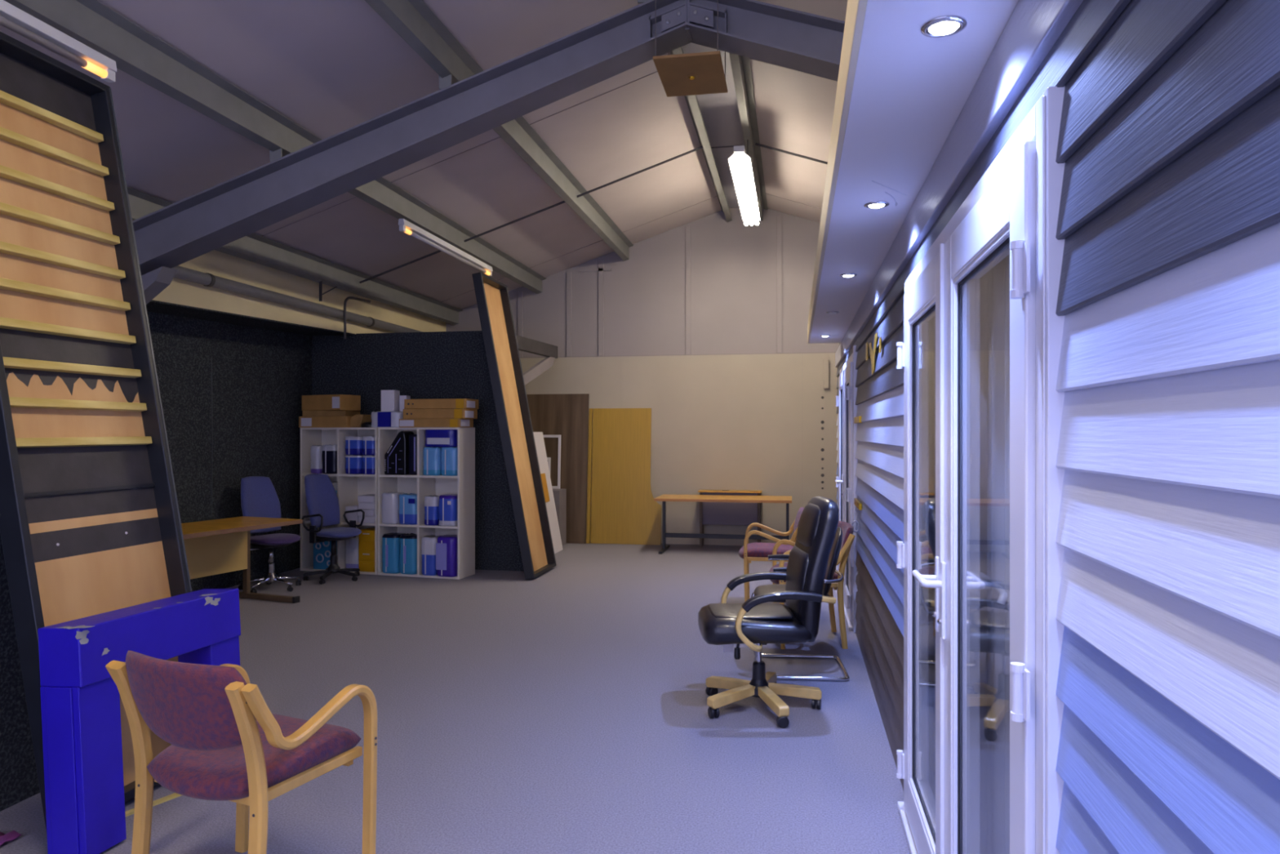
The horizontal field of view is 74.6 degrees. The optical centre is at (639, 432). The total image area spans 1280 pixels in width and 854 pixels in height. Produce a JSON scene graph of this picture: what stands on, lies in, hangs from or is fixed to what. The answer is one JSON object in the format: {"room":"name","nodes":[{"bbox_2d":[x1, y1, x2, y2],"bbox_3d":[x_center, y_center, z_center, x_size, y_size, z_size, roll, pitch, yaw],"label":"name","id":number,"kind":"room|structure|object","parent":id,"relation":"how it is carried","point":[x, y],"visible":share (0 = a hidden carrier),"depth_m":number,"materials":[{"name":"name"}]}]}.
{"room":"warehouse office","nodes":[
{"label":"warehouse office","id":0,"kind":"room"},
{"bbox_2d":[146,311,311,591],"bbox_3d":[-4.330,0.200,6.368,0.060,2.600,6.560,0,0,10],"label":"wall","id":1,"kind":"structure","parent":0,"point":[260,377],"depth_m":8.13,"materials":[{"name":"black fabric"}]},
{"bbox_2d":[211,357,212,517],"bbox_3d":[-4.017,0.050,7.881,0.008,1.500,0.017,0,0,10],"label":"cord","id":2,"kind":"object","parent":1,"relation":"hanging from","point":[211,357],"visible":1,"depth_m":7.88,"materials":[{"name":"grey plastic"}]},
{"bbox_2d":[152,249,445,333],"bbox_3d":[-4.312,-1.328,5.165,0.650,0.651,13.800,0,0,10],"label":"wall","id":3,"kind":"structure","parent":0,"point":[216,263],"depth_m":7.96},
{"bbox_2d":[146,299,355,336],"bbox_3d":[-4.076,-1.046,6.290,0.588,0.117,6.500,0,0,10],"label":"trim","id":4,"kind":"structure","parent":3,"relation":"attached to","point":[153,306],"depth_m":7.75,"materials":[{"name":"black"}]},
{"bbox_2d":[172,265,422,332],"bbox_3d":[-3.931,-1.265,5.135,0.111,0.111,13.680,0,0,10],"label":"pipe","id":5,"kind":"object","parent":3,"relation":"attached to","point":[206,279],"visible":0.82,"depth_m":7.86,"materials":[{"name":"grey plastic"}]},
{"bbox_2d":[343,296,370,338],"bbox_3d":[-3.105,-1.242,9.220,0.034,0.484,0.489,0,0,15],"label":"conduit","id":6,"kind":"object","parent":5,"relation":"attached to","point":[347,299],"visible":1,"depth_m":8.99,"materials":[{"name":"grey metal"}]},
{"bbox_2d":[311,330,523,570],"bbox_3d":[-2.412,0.197,9.320,2.645,2.607,0.060,0,0,10],"label":"wall","id":7,"kind":"structure","parent":0,"point":[432,365],"depth_m":9.24,"materials":[{"name":"black fabric"}]},
{"bbox_2d":[0,0,847,309],"bbox_3d":[0.147,-2.278,4.396,9.900,1.749,13.900,0,0,10],"label":"ceiling","id":8,"kind":"structure","parent":0,"point":[330,68],"depth_m":6.89,"materials":[{"name":"grey paint"}]},
{"bbox_2d":[728,53,767,221],"bbox_3d":[0.373,-2.872,4.303,0.133,0.165,13.800,0,0,10],"label":"beam","id":9,"kind":"structure","parent":8,"relation":"attached to","point":[740,65],"depth_m":7.67,"materials":[{"name":"metal"}]},
{"bbox_2d":[728,139,760,226],"bbox_3d":[1.122,-2.631,8.868,0.210,0.337,2.350,0,0,10],"label":"lamp","id":10,"kind":"object","parent":9,"relation":"hanging from","point":[740,163],"visible":1,"depth_m":8.43,"materials":[{"name":"white plastic"}]},
{"bbox_2d":[0,542,910,853],"bbox_3d":[0.147,1.550,4.396,9.900,0.100,13.900,0,0,10],"label":"floor","id":11,"kind":"structure","parent":0,"point":[562,709],"depth_m":4.30,"materials":[{"name":"grey carpet"}]},
{"bbox_2d":[0,830,21,845],"bbox_3d":[-2.429,1.483,2.995,0.249,0.030,0.264,0,0,10],"label":"plastic bag","id":12,"kind":"object","parent":11,"relation":"on","point":[13,834],"visible":1,"depth_m":3.09,"materials":[{"name":"purple"}]},
{"bbox_2d":[0,533,39,811],"bbox_3d":[-2.707,0.475,2.531,0.060,2.050,2.400,0,0,10],"label":"wall","id":13,"kind":"structure","parent":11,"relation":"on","point":[19,780],"depth_m":3.37,"materials":[{"name":"fabric"}]},
{"bbox_2d":[0,31,191,830],"bbox_3d":[-2.347,-0.073,3.538,0.664,3.124,0.810,0,0,10],"label":"display panel","id":14,"kind":"object","parent":11,"relation":"on","point":[91,522],"visible":0.8,"depth_m":3.58,"materials":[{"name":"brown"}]},
{"bbox_2d":[37,588,240,853],"bbox_3d":[-1.930,1.089,3.314,0.219,0.818,0.795,0,0,15],"label":"surround","id":15,"kind":"object","parent":11,"relation":"on","point":[85,799],"visible":0.88,"depth_m":2.99,"materials":[{"name":"paint"}]},
{"bbox_2d":[124,792,182,816],"bbox_3d":[-1.964,1.494,3.370,0.022,0.012,0.340,0,0,30],"label":"timber offcut","id":16,"kind":"object","parent":11,"relation":"on","point":[174,795],"visible":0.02,"depth_m":3.40,"materials":[{"name":"brown wood"}]},
{"bbox_2d":[105,649,377,853],"bbox_3d":[-1.255,1.082,2.691,0.632,0.840,0.599,0,0,24],"label":"wooden armchair","id":17,"kind":"object","parent":11,"relation":"on","point":[227,743],"visible":1,"depth_m":2.50,"materials":[{"name":"brown wood"}]},
{"bbox_2d":[181,515,302,603],"bbox_3d":[-3.592,1.136,6.906,0.704,0.728,1.458,0,0,22],"label":"desk","id":18,"kind":"object","parent":11,"relation":"on","point":[223,545],"visible":0.52,"depth_m":7.28,"materials":[{"name":"brown wood"}]},
{"bbox_2d":[238,475,301,592],"bbox_3d":[-3.536,0.965,8.051,0.593,1.069,0.558,0,0,32],"label":"office chair","id":19,"kind":"object","parent":11,"relation":"on","point":[259,495],"visible":0.94,"depth_m":8.05,"materials":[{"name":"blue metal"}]},
{"bbox_2d":[302,473,364,584],"bbox_3d":[-3.128,0.965,8.569,0.594,1.070,0.574,0,0,26],"label":"office chair","id":20,"kind":"object","parent":11,"relation":"on","point":[322,498],"visible":1,"depth_m":8.55,"materials":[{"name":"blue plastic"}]},
{"bbox_2d":[300,427,377,574],"bbox_3d":[-3.178,0.725,9.134,0.955,1.550,0.340,0,0,16],"label":"cube shelf","id":21,"kind":"object","parent":11,"relation":"on","point":[349,486],"depth_m":9.10,"materials":[{"name":"beige laminate"}]},
{"bbox_2d":[311,444,322,473],"bbox_3d":[-3.510,0.295,9.159,0.140,0.306,0.140,0,0,16],"label":"pack","id":22,"kind":"object","parent":21,"relation":"on","point":[316,450],"visible":0.81,"depth_m":9.10,"materials":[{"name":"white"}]},
{"bbox_2d":[313,539,337,569],"bbox_3d":[-3.386,1.288,9.138,0.250,0.380,0.210,0,0,16],"label":"carton","id":23,"kind":"object","parent":21,"relation":"on","point":[322,550],"visible":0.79,"depth_m":9.05,"materials":[{"name":"blue cardboard"}]},
{"bbox_2d":[298,416,358,427],"bbox_3d":[-3.360,-0.111,9.145,0.602,0.121,0.302,0,0,15],"label":"carton","id":24,"kind":"object","parent":21,"relation":"on","point":[304,421],"visible":0.79,"depth_m":9.00,"materials":[{"name":"brown cardboard"}]},
{"bbox_2d":[302,410,359,416],"bbox_3d":[-3.365,-0.202,9.163,0.520,0.060,0.290,0,0,13],"label":"carton","id":25,"kind":"object","parent":24,"relation":"on","point":[304,413],"visible":0.78,"depth_m":9.03,"materials":[{"name":"cardboard"}]},
{"bbox_2d":[302,394,360,410],"bbox_3d":[-3.367,-0.318,9.158,0.562,0.166,0.302,0,0,26],"label":"carton","id":26,"kind":"object","parent":25,"relation":"on","point":[331,402],"visible":0.9,"depth_m":9.02,"materials":[{"name":"brown cardboard"}]},
{"bbox_2d":[321,444,337,473],"bbox_3d":[-3.325,0.290,9.134,0.200,0.316,0.224,0,0,16],"label":"pack","id":27,"kind":"object","parent":21,"relation":"on","point":[329,455],"visible":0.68,"depth_m":9.03,"materials":[{"name":"black plastic"}]},
{"bbox_2d":[345,535,358,568],"bbox_3d":[-3.057,1.295,9.067,0.190,0.366,0.200,0,0,16],"label":"pack","id":28,"kind":"object","parent":21,"relation":"on","point":[352,544],"visible":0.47,"depth_m":8.97,"materials":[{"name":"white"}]},
{"bbox_2d":[345,504,359,522],"bbox_3d":[-3.057,0.878,9.067,0.150,0.170,0.200,0,0,16],"label":"flat box","id":29,"kind":"object","parent":21,"relation":"on","point":[350,516],"visible":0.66,"depth_m":8.97,"materials":[{"name":"white"}]},
{"bbox_2d":[345,454,363,474],"bbox_3d":[-3.047,0.345,9.062,0.210,0.206,0.224,0,0,16],"label":"pack","id":30,"kind":"object","parent":21,"relation":"on","point":[353,464],"visible":0.71,"depth_m":8.96,"materials":[{"name":"blue plastic"}]},
{"bbox_2d":[345,435,363,455],"bbox_3d":[-3.047,0.142,9.062,0.210,0.206,0.224,0,0,16],"label":"pack","id":31,"kind":"object","parent":30,"relation":"on","point":[353,445],"visible":0.72,"depth_m":8.96,"materials":[{"name":"blue plastic"}]},
{"bbox_2d":[350,413,371,427],"bbox_3d":[-3.007,-0.122,9.052,0.184,0.140,0.200,0,0,16],"label":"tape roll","id":32,"kind":"object","parent":21,"relation":"on","point":[357,420],"visible":0.75,"depth_m":8.96,"materials":[{"name":"brown plastic"}]},
{"bbox_2d":[362,454,374,474],"bbox_3d":[-2.856,0.345,9.005,0.170,0.206,0.224,0,0,16],"label":"pack","id":33,"kind":"object","parent":21,"relation":"on","point":[368,461],"visible":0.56,"depth_m":8.90,"materials":[{"name":"blue plastic"}]},
{"bbox_2d":[362,435,374,455],"bbox_3d":[-2.856,0.142,9.005,0.170,0.206,0.224,0,0,16],"label":"pack","id":34,"kind":"object","parent":33,"relation":"on","point":[368,442],"visible":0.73,"depth_m":8.90,"materials":[{"name":"blue plastic"}]},
{"bbox_2d":[377,426,475,579],"bbox_3d":[-2.251,0.725,8.860,0.955,1.550,0.340,0,0,16],"label":"cube shelf","id":35,"kind":"object","parent":11,"relation":"on","point":[463,484],"visible":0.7,"depth_m":8.79,"materials":[{"name":"beige laminate"}]},
{"bbox_2d":[370,411,403,427],"bbox_3d":[-2.650,-0.136,8.902,0.381,0.171,0.225,0,0,16],"label":"pack","id":36,"kind":"object","parent":35,"relation":"on","point":[379,419],"visible":0.74,"depth_m":8.79,"materials":[{"name":"white cardboard"}]},
{"bbox_2d":[381,390,399,411],"bbox_3d":[-2.642,-0.331,8.892,0.150,0.225,0.140,0,0,8],"label":"carton","id":37,"kind":"object","parent":36,"relation":"on","point":[389,398],"visible":0.84,"depth_m":8.83,"materials":[{"name":"white cardboard"}]},
{"bbox_2d":[381,491,404,524],"bbox_3d":[-2.614,0.800,8.905,0.190,0.326,0.220,0,0,16],"label":"pack","id":38,"kind":"object","parent":35,"relation":"on","point":[390,500],"visible":0.77,"depth_m":8.80,"materials":[{"name":"grey plastic"}]},
{"bbox_2d":[382,532,405,573],"bbox_3d":[-2.600,1.275,8.888,0.205,0.406,0.225,0,0,16],"label":"pack","id":39,"kind":"object","parent":35,"relation":"on","point":[390,541],"visible":0.83,"depth_m":8.79,"materials":[{"name":"blue plastic"}]},
{"bbox_2d":[384,431,413,475],"bbox_3d":[-2.543,0.218,8.904,0.255,0.459,0.202,0,0,16],"label":"pack","id":40,"kind":"object","parent":35,"relation":"on","point":[397,457],"visible":0.94,"depth_m":8.80,"materials":[{"name":"black plastic"}]},
{"bbox_2d":[399,493,417,524],"bbox_3d":[-2.403,0.805,8.851,0.226,0.316,0.225,0,0,16],"label":"pack","id":41,"kind":"object","parent":35,"relation":"on","point":[407,502],"visible":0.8,"depth_m":8.75,"materials":[{"name":"blue"}]},
{"bbox_2d":[400,533,417,574],"bbox_3d":[-2.397,1.275,8.828,0.205,0.406,0.225,0,0,16],"label":"pack","id":42,"kind":"object","parent":35,"relation":"on","point":[408,542],"visible":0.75,"depth_m":8.72,"materials":[{"name":"blue plastic"}]},
{"bbox_2d":[408,434,417,475],"bbox_3d":[-2.351,0.235,8.867,0.115,0.426,0.205,0,0,16],"label":"pack","id":43,"kind":"object","parent":35,"relation":"on","point":[412,437],"visible":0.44,"depth_m":8.77,"materials":[{"name":"black plastic"}]},
{"bbox_2d":[421,534,439,575],"bbox_3d":[-2.163,1.280,8.749,0.186,0.396,0.204,0,0,16],"label":"pack","id":44,"kind":"object","parent":35,"relation":"on","point":[428,542],"visible":0.74,"depth_m":8.65,"materials":[{"name":"blue plastic"}]},
{"bbox_2d":[422,446,441,475],"bbox_3d":[-2.142,0.300,8.784,0.200,0.296,0.224,0,0,16],"label":"pack","id":45,"kind":"object","parent":35,"relation":"on","point":[432,455],"visible":0.78,"depth_m":8.68,"materials":[{"name":"blue plastic"}]},
{"bbox_2d":[424,494,439,525],"bbox_3d":[-2.143,0.810,8.754,0.155,0.306,0.204,0,0,16],"label":"pack","id":46,"kind":"object","parent":35,"relation":"on","point":[431,502],"visible":0.71,"depth_m":8.66,"materials":[{"name":"blue"}]},
{"bbox_2d":[399,418,473,427],"bbox_3d":[-2.125,-0.095,8.770,0.704,0.089,0.302,0,0,16],"label":"carton","id":47,"kind":"object","parent":35,"relation":"on","point":[402,422],"visible":0.9,"depth_m":8.63,"materials":[{"name":"brown cardboard"}]},
{"bbox_2d":[403,408,477,418],"bbox_3d":[-2.083,-0.191,8.768,0.704,0.101,0.302,0,0,16],"label":"carton","id":48,"kind":"object","parent":47,"relation":"on","point":[459,413],"visible":0.94,"depth_m":8.63,"materials":[{"name":"brown cardboard"}]},
{"bbox_2d":[404,398,478,408],"bbox_3d":[-2.071,-0.292,8.775,0.704,0.101,0.302,0,0,15],"label":"carton","id":49,"kind":"object","parent":48,"relation":"on","point":[445,403],"visible":0.93,"depth_m":8.63,"materials":[{"name":"brown cardboard"}]},
{"bbox_2d":[435,534,457,577],"bbox_3d":[-1.964,1.275,8.690,0.226,0.406,0.246,0,0,16],"label":"pack","id":50,"kind":"object","parent":35,"relation":"on","point":[446,544],"visible":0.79,"depth_m":8.57,"materials":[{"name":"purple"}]},
{"bbox_2d":[438,493,457,526],"bbox_3d":[-1.962,0.805,8.689,0.200,0.316,0.205,0,0,16],"label":"pack","id":51,"kind":"object","parent":35,"relation":"on","point":[447,508],"visible":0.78,"depth_m":8.60,"materials":[{"name":"blue plastic"}]},
{"bbox_2d":[440,446,457,475],"bbox_3d":[-1.943,0.300,8.726,0.200,0.296,0.224,0,0,16],"label":"pack","id":52,"kind":"object","parent":35,"relation":"on","point":[448,455],"visible":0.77,"depth_m":8.62,"materials":[{"name":"blue plastic"}]},
{"bbox_2d":[424,429,457,447],"bbox_3d":[-2.046,0.055,8.756,0.371,0.196,0.225,0,0,16],"label":"pack","id":53,"kind":"object","parent":52,"relation":"on","point":[433,437],"visible":0.7,"depth_m":8.64,"materials":[{"name":"blue cardboard"}]},
{"bbox_2d":[471,271,556,579],"bbox_3d":[-1.320,-0.073,8.931,0.664,3.124,0.810,0,0,10],"label":"display panel","id":54,"kind":"object","parent":11,"relation":"on","point":[492,296],"visible":1,"depth_m":9.00,"materials":[{"name":"grey"}]},
{"bbox_2d":[533,431,562,553],"bbox_3d":[-1.174,0.748,10.434,0.281,1.501,0.600,0,0,10],"label":"board","id":55,"kind":"object","parent":11,"relation":"on","point":[538,436],"visible":0.56,"depth_m":10.55,"materials":[{"name":"white"}]},
{"bbox_2d":[540,472,550,502],"bbox_3d":[-1.181,0.686,10.359,0.072,0.351,0.250,0,0,10],"label":"folder","id":56,"kind":"object","parent":55,"relation":"attached to","point":[543,475],"visible":0.56,"depth_m":10.38,"materials":[{"name":"orange"}]},
{"bbox_2d":[526,393,589,543],"bbox_3d":[-1.215,0.487,11.478,1.020,2.022,0.202,0,0,10],"label":"board","id":57,"kind":"object","parent":11,"relation":"on","point":[566,415],"visible":0.49,"depth_m":11.44,"materials":[{"name":"laminate"}]},
{"bbox_2d":[552,488,566,545],"bbox_3d":[-1.200,1.130,11.175,0.360,0.740,0.332,0,0,10],"label":"board","id":58,"kind":"object","parent":11,"relation":"on","point":[559,495],"visible":0.39,"depth_m":11.10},
{"bbox_2d":[542,435,560,488],"bbox_3d":[-1.231,0.396,11.280,0.340,0.720,0.063,0,0,10],"label":"picture frame","id":59,"kind":"object","parent":58,"relation":"on","point":[552,442],"visible":0.51,"depth_m":11.27,"materials":[{"name":"white"}]},
{"bbox_2d":[586,408,592,543],"bbox_3d":[-0.685,0.587,11.390,0.045,1.822,0.182,0,0,10],"label":"board","id":60,"kind":"object","parent":11,"relation":"on","point":[590,418],"visible":1,"depth_m":11.38,"materials":[{"name":"brown wood"}]},
{"bbox_2d":[591,408,661,544],"bbox_3d":[-0.181,0.587,11.308,0.955,1.821,0.162,0,0,10],"label":"board","id":61,"kind":"object","parent":11,"relation":"on","point":[624,510],"visible":0.98,"depth_m":11.30,"materials":[{"name":"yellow wood"}]},
{"bbox_2d":[653,493,791,554],"bbox_3d":[1.056,1.157,10.531,1.670,0.685,0.703,0,0,10],"label":"desk","id":62,"kind":"object","parent":11,"relation":"on","point":[694,498],"visible":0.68,"depth_m":10.47,"materials":[{"name":"brown wood"}]},
{"bbox_2d":[697,489,761,546],"bbox_3d":[1.181,1.133,11.015,0.820,0.735,0.235,0,0,10],"label":"side table","id":63,"kind":"object","parent":11,"relation":"on","point":[710,513],"visible":0.8,"depth_m":10.96,"materials":[{"name":"brown wood"}]},
{"bbox_2d":[697,495,839,728],"bbox_3d":[0.692,0.928,4.574,0.722,1.144,0.651,0,0,-2],"label":"chair","id":64,"kind":"object","parent":11,"relation":"on","point":[758,621],"visible":1,"depth_m":4.40,"materials":[{"name":"black leather"}]},
{"bbox_2d":[785,545,808,620],"bbox_3d":[0.864,0.835,4.584,0.089,0.395,0.410,0,0,-2],"label":"cushion","id":65,"kind":"object","parent":64,"relation":"on","point":[797,566],"depth_m":4.47,"materials":[{"name":"black leather"}]},
{"bbox_2d":[796,502,820,546],"bbox_3d":[0.930,0.505,4.586,0.103,0.224,0.380,0,0,-2],"label":"cushion","id":66,"kind":"object","parent":64,"relation":"on","point":[809,525],"depth_m":4.50,"materials":[{"name":"black leather"}]},
{"bbox_2d":[738,506,804,601],"bbox_3d":[1.154,1.082,7.261,0.599,0.840,0.632,0,0,8],"label":"wooden armchair","id":67,"kind":"object","parent":11,"relation":"on","point":[755,551],"visible":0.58,"depth_m":7.06,"materials":[{"name":"brown wood"}]},
{"bbox_2d":[751,526,849,680],"bbox_3d":[1.004,1.050,5.328,0.578,0.900,0.564,0,0,5],"label":"chair","id":68,"kind":"object","parent":11,"relation":"on","point":[835,550],"visible":0.37,"depth_m":5.16,"materials":[{"name":"silver metal"}]},
{"bbox_2d":[768,520,855,648],"bbox_3d":[1.235,1.082,6.098,0.599,0.840,0.632,0,0,4],"label":"wooden armchair","id":69,"kind":"object","parent":11,"relation":"on","point":[847,529],"visible":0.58,"depth_m":5.82,"materials":[{"name":"brown wood"}]},
{"bbox_3d":[-3.698,0.220,5.962,0.270,2.560,0.190,0,0,10],"label":"steel column","id":70,"kind":"structure","parent":11,"relation":"on","visible":0},
{"bbox_2d":[132,0,844,304],"bbox_3d":[0.264,-1.740,5.239,7.880,2.020,0.240,0,0,10],"label":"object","id":71,"kind":"structure","parent":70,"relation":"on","point":[167,237],"depth_m":5.47,"materials":[{"name":"grey paint"}]},
{"bbox_2d":[4,0,546,293],"bbox_3d":[-2.618,-1.986,4.853,0.155,0.277,13.800,0,0,10],"label":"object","id":72,"kind":"structure","parent":71,"relation":"attached to","point":[136,52],"depth_m":5.07,"materials":[{"name":"metal"}]},
{"bbox_2d":[0,0,116,82],"bbox_3d":[-2.838,-1.802,3.145,0.059,0.105,2.160,0,0,10],"label":"lamp","id":73,"kind":"object","parent":72,"relation":"attached to","point":[12,18],"visible":1,"depth_m":3.87,"materials":[{"name":"white metal"}]},
{"bbox_2d":[398,218,493,276],"bbox_3d":[-1.878,-1.802,8.367,0.059,0.105,2.180,0,0,10],"label":"lamp","id":74,"kind":"object","parent":72,"relation":"attached to","point":[405,226],"visible":0.94,"depth_m":8.12,"materials":[{"name":"white metal"}]},
{"bbox_2d":[127,186,462,324],"bbox_3d":[-3.818,-1.519,5.074,0.155,0.398,13.800,0,0,10],"label":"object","id":75,"kind":"structure","parent":71,"relation":"attached to","point":[253,247],"depth_m":8.35,"materials":[{"name":"metal"}]},
{"bbox_2d":[364,0,633,261],"bbox_3d":[-1.409,-2.396,4.631,0.155,0.277,13.800,0,0,10],"label":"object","id":76,"kind":"structure","parent":71,"relation":"attached to","point":[414,21],"depth_m":5.89,"materials":[{"name":"metal"}]},
{"bbox_2d":[359,146,702,283],"bbox_3d":[-1.202,-2.246,8.782,3.748,1.268,0.024,0,0,10],"label":"rod","id":77,"kind":"object","parent":76,"relation":"attached to","point":[700,147],"visible":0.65,"depth_m":8.74,"materials":[{"name":"grey metal"}]},
{"bbox_2d":[637,0,732,222],"bbox_3d":[-0.100,-2.828,4.391,0.155,0.255,13.800,0,0,10],"label":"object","id":78,"kind":"structure","parent":71,"relation":"attached to","point":[691,101],"depth_m":8.29,"materials":[{"name":"metal"}]},
{"bbox_2d":[653,0,727,97],"bbox_3d":[0.333,-2.597,5.378,0.410,0.676,0.590,0,0,10],"label":"board","id":79,"kind":"object","parent":71,"relation":"hanging from","point":[701,73],"visible":0.95,"depth_m":5.33,"materials":[{"name":"brown wood"}]},
{"bbox_3d":[1.699,-2.374,4.060,0.155,0.255,13.800,0,0,10],"label":"roof purlin","id":80,"kind":"structure","parent":71,"relation":"on","visible":0},
{"bbox_2d":[755,142,827,164],"bbox_3d":[1.793,-2.646,8.232,1.318,0.459,0.024,0,0,10],"label":"rod","id":81,"kind":"object","parent":80,"relation":"attached to","point":[756,144],"visible":0.65,"depth_m":8.28,"materials":[{"name":"grey metal"}]},
{"bbox_2d":[445,207,839,545],"bbox_3d":[1.392,-0.776,11.170,9.700,4.553,0.125,0,0,10],"label":"wall","id":82,"kind":"structure","parent":0,"point":[729,421],"depth_m":11.21,"materials":[{"name":"beige paint"}]},
{"bbox_2d":[517,291,522,357],"bbox_3d":[-1.665,-1.495,11.684,0.070,0.910,0.018,0,0,10],"label":"trim","id":83,"kind":"structure","parent":82,"relation":"attached to","point":[519,294],"depth_m":11.68,"materials":[{"name":"grey metal"}]},
{"bbox_2d":[515,334,557,384],"bbox_3d":[-1.331,-0.718,10.063,0.060,0.795,1.800,0,0,15],"label":"beam","id":84,"kind":"structure","parent":82,"relation":"attached to","point":[526,344],"depth_m":10.26,"materials":[{"name":"grey metal"}]},
{"bbox_2d":[566,271,571,356],"bbox_3d":[-0.977,-1.620,11.558,0.070,1.160,0.018,0,0,10],"label":"trim","id":85,"kind":"structure","parent":82,"relation":"attached to","point":[568,273],"depth_m":11.55,"materials":[{"name":"grey metal"}]},
{"bbox_2d":[598,259,603,355],"bbox_3d":[-0.534,-1.700,11.477,0.070,1.320,0.018,0,0,10],"label":"trim","id":86,"kind":"structure","parent":82,"relation":"attached to","point":[600,261],"depth_m":11.47,"materials":[{"name":"grey metal"}]},
{"bbox_2d":[520,351,835,358],"bbox_3d":[1.383,-1.034,11.119,9.700,0.011,0.026,0,0,10],"label":"trim","id":87,"kind":"structure","parent":82,"relation":"attached to","point":[823,352],"depth_m":11.24,"materials":[{"name":"grey"}]},
{"bbox_2d":[685,226,690,354],"bbox_3d":[0.646,-1.900,11.260,0.070,1.720,0.018,0,0,10],"label":"trim","id":88,"kind":"structure","parent":82,"relation":"attached to","point":[687,228],"depth_m":11.25,"materials":[{"name":"grey metal"}]},
{"bbox_2d":[681,42,746,208],"bbox_3d":[0.141,-3.010,4.346,0.440,0.063,13.800,0,0,10],"label":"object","id":89,"kind":"structure","parent":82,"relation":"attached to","point":[720,113],"depth_m":8.09,"materials":[{"name":"grey metal"}]},
{"bbox_2d":[777,214,782,352],"bbox_3d":[1.836,-1.950,11.041,0.070,1.820,0.018,0,0,10],"label":"trim","id":90,"kind":"structure","parent":82,"relation":"attached to","point":[779,216],"depth_m":11.03,"materials":[{"name":"grey metal"}]},
{"bbox_2d":[820,391,825,489],"bbox_3d":[2.373,0.110,10.921,0.060,1.280,0.010,0,0,10],"label":"strip","id":91,"kind":"object","parent":82,"relation":"attached to","point":[822,393],"visible":1,"depth_m":10.92,"materials":[{"name":"grey metal"}]},
{"bbox_2d":[823,359,828,388],"bbox_3d":[2.415,-0.755,10.898,0.070,0.370,0.040,0,0,10],"label":"trunking","id":92,"kind":"object","parent":82,"relation":"attached to","point":[826,361],"visible":1,"depth_m":10.88,"materials":[{"name":"white plastic"}]},
{"bbox_2d":[809,0,1018,343],"bbox_3d":[0.955,-0.866,3.231,0.422,0.012,9.900,0,0,10],"label":"soffit","id":93,"kind":"structure","parent":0,"point":[910,89],"depth_m":2.32,"materials":[{"name":"white paint"}]},
{"bbox_2d":[863,200,888,208],"bbox_3d":[0.893,-0.855,3.171,0.092,0.013,0.092,0,0,10],"label":"recessed light","id":94,"kind":"object","parent":93,"relation":"in","point":[877,204],"visible":1,"depth_m":3.15,"materials":[{"name":"silver metal"}]},
{"bbox_2d":[920,14,967,37],"bbox_3d":[0.643,-0.855,1.778,0.092,0.013,0.092,0,0,10],"label":"recessed light","id":95,"kind":"object","parent":93,"relation":"in","point":[944,26],"visible":1,"depth_m":1.76,"materials":[{"name":"silver metal"}]},
{"bbox_2d":[835,0,1279,853],"bbox_3d":[1.199,0.322,3.745,0.107,2.364,11.000,0,0,10],"label":"wall","id":96,"kind":"structure","parent":0,"point":[1168,686],"depth_m":1.08,"materials":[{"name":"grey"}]},
{"bbox_2d":[807,0,867,343],"bbox_3d":[0.948,-0.950,3.242,0.440,0.180,9.920,0,0,10],"label":"trim","id":97,"kind":"structure","parent":96,"relation":"attached to","point":[855,9],"depth_m":2.42,"materials":[{"name":"beige"}]},
{"bbox_2d":[835,352,853,630],"bbox_3d":[1.804,0.448,7.279,0.210,2.105,1.870,0,0,10],"label":"door","id":98,"kind":"structure","parent":96,"relation":"in","point":[844,401],"depth_m":7.13,"materials":[{"name":"white plastic"}]},
{"bbox_2d":[853,345,857,632],"bbox_3d":[1.620,0.425,6.326,0.028,2.150,0.070,0,0,10],"label":"trim","id":99,"kind":"structure","parent":96,"relation":"attached to","point":[855,353],"depth_m":6.29,"materials":[{"name":"white plastic"}]},
{"bbox_2d":[866,332,881,375],"bbox_3d":[1.346,-0.445,4.857,0.002,0.230,0.940,0,0,10],"label":"sticker","id":100,"kind":"object","parent":96,"relation":"attached to","point":[872,353],"visible":1,"depth_m":4.78,"materials":[{"name":"gold metal"}]},
{"bbox_2d":[933,315,935,799],"bbox_3d":[1.246,0.458,3.650,0.065,2.076,0.970,0,0,10],"label":"curtain","id":101,"kind":"object","parent":96,"relation":"hanging from","point":[934,316],"visible":0.02,"depth_m":3.34,"materials":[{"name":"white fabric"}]},
{"bbox_2d":[835,0,1083,367],"bbox_3d":[1.155,-0.782,3.753,0.038,0.155,11.000,0,0,10],"label":"trim","id":102,"kind":"structure","parent":96,"relation":"attached to","point":[1033,27],"depth_m":2.06,"materials":[{"name":"grey"}]},
{"bbox_2d":[896,85,1065,853],"bbox_3d":[0.909,0.448,2.413,0.210,2.105,1.925,0,0,10],"label":"door","id":103,"kind":"structure","parent":96,"relation":"in","point":[1013,208],"depth_m":2.28,"materials":[{"name":"white plastic"}]},
{"bbox_2d":[979,268,991,853],"bbox_3d":[1.082,0.458,2.765,0.064,2.076,0.770,0,0,10],"label":"door frame","id":104,"kind":"structure","parent":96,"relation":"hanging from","point":[985,282],"depth_m":2.54,"materials":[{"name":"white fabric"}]},
{"bbox_2d":[991,253,1009,853],"bbox_3d":[0.932,0.458,1.954,0.066,2.076,0.820,0,0,10],"label":"door frame","id":105,"kind":"structure","parent":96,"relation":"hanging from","point":[1001,271],"depth_m":2.34,"materials":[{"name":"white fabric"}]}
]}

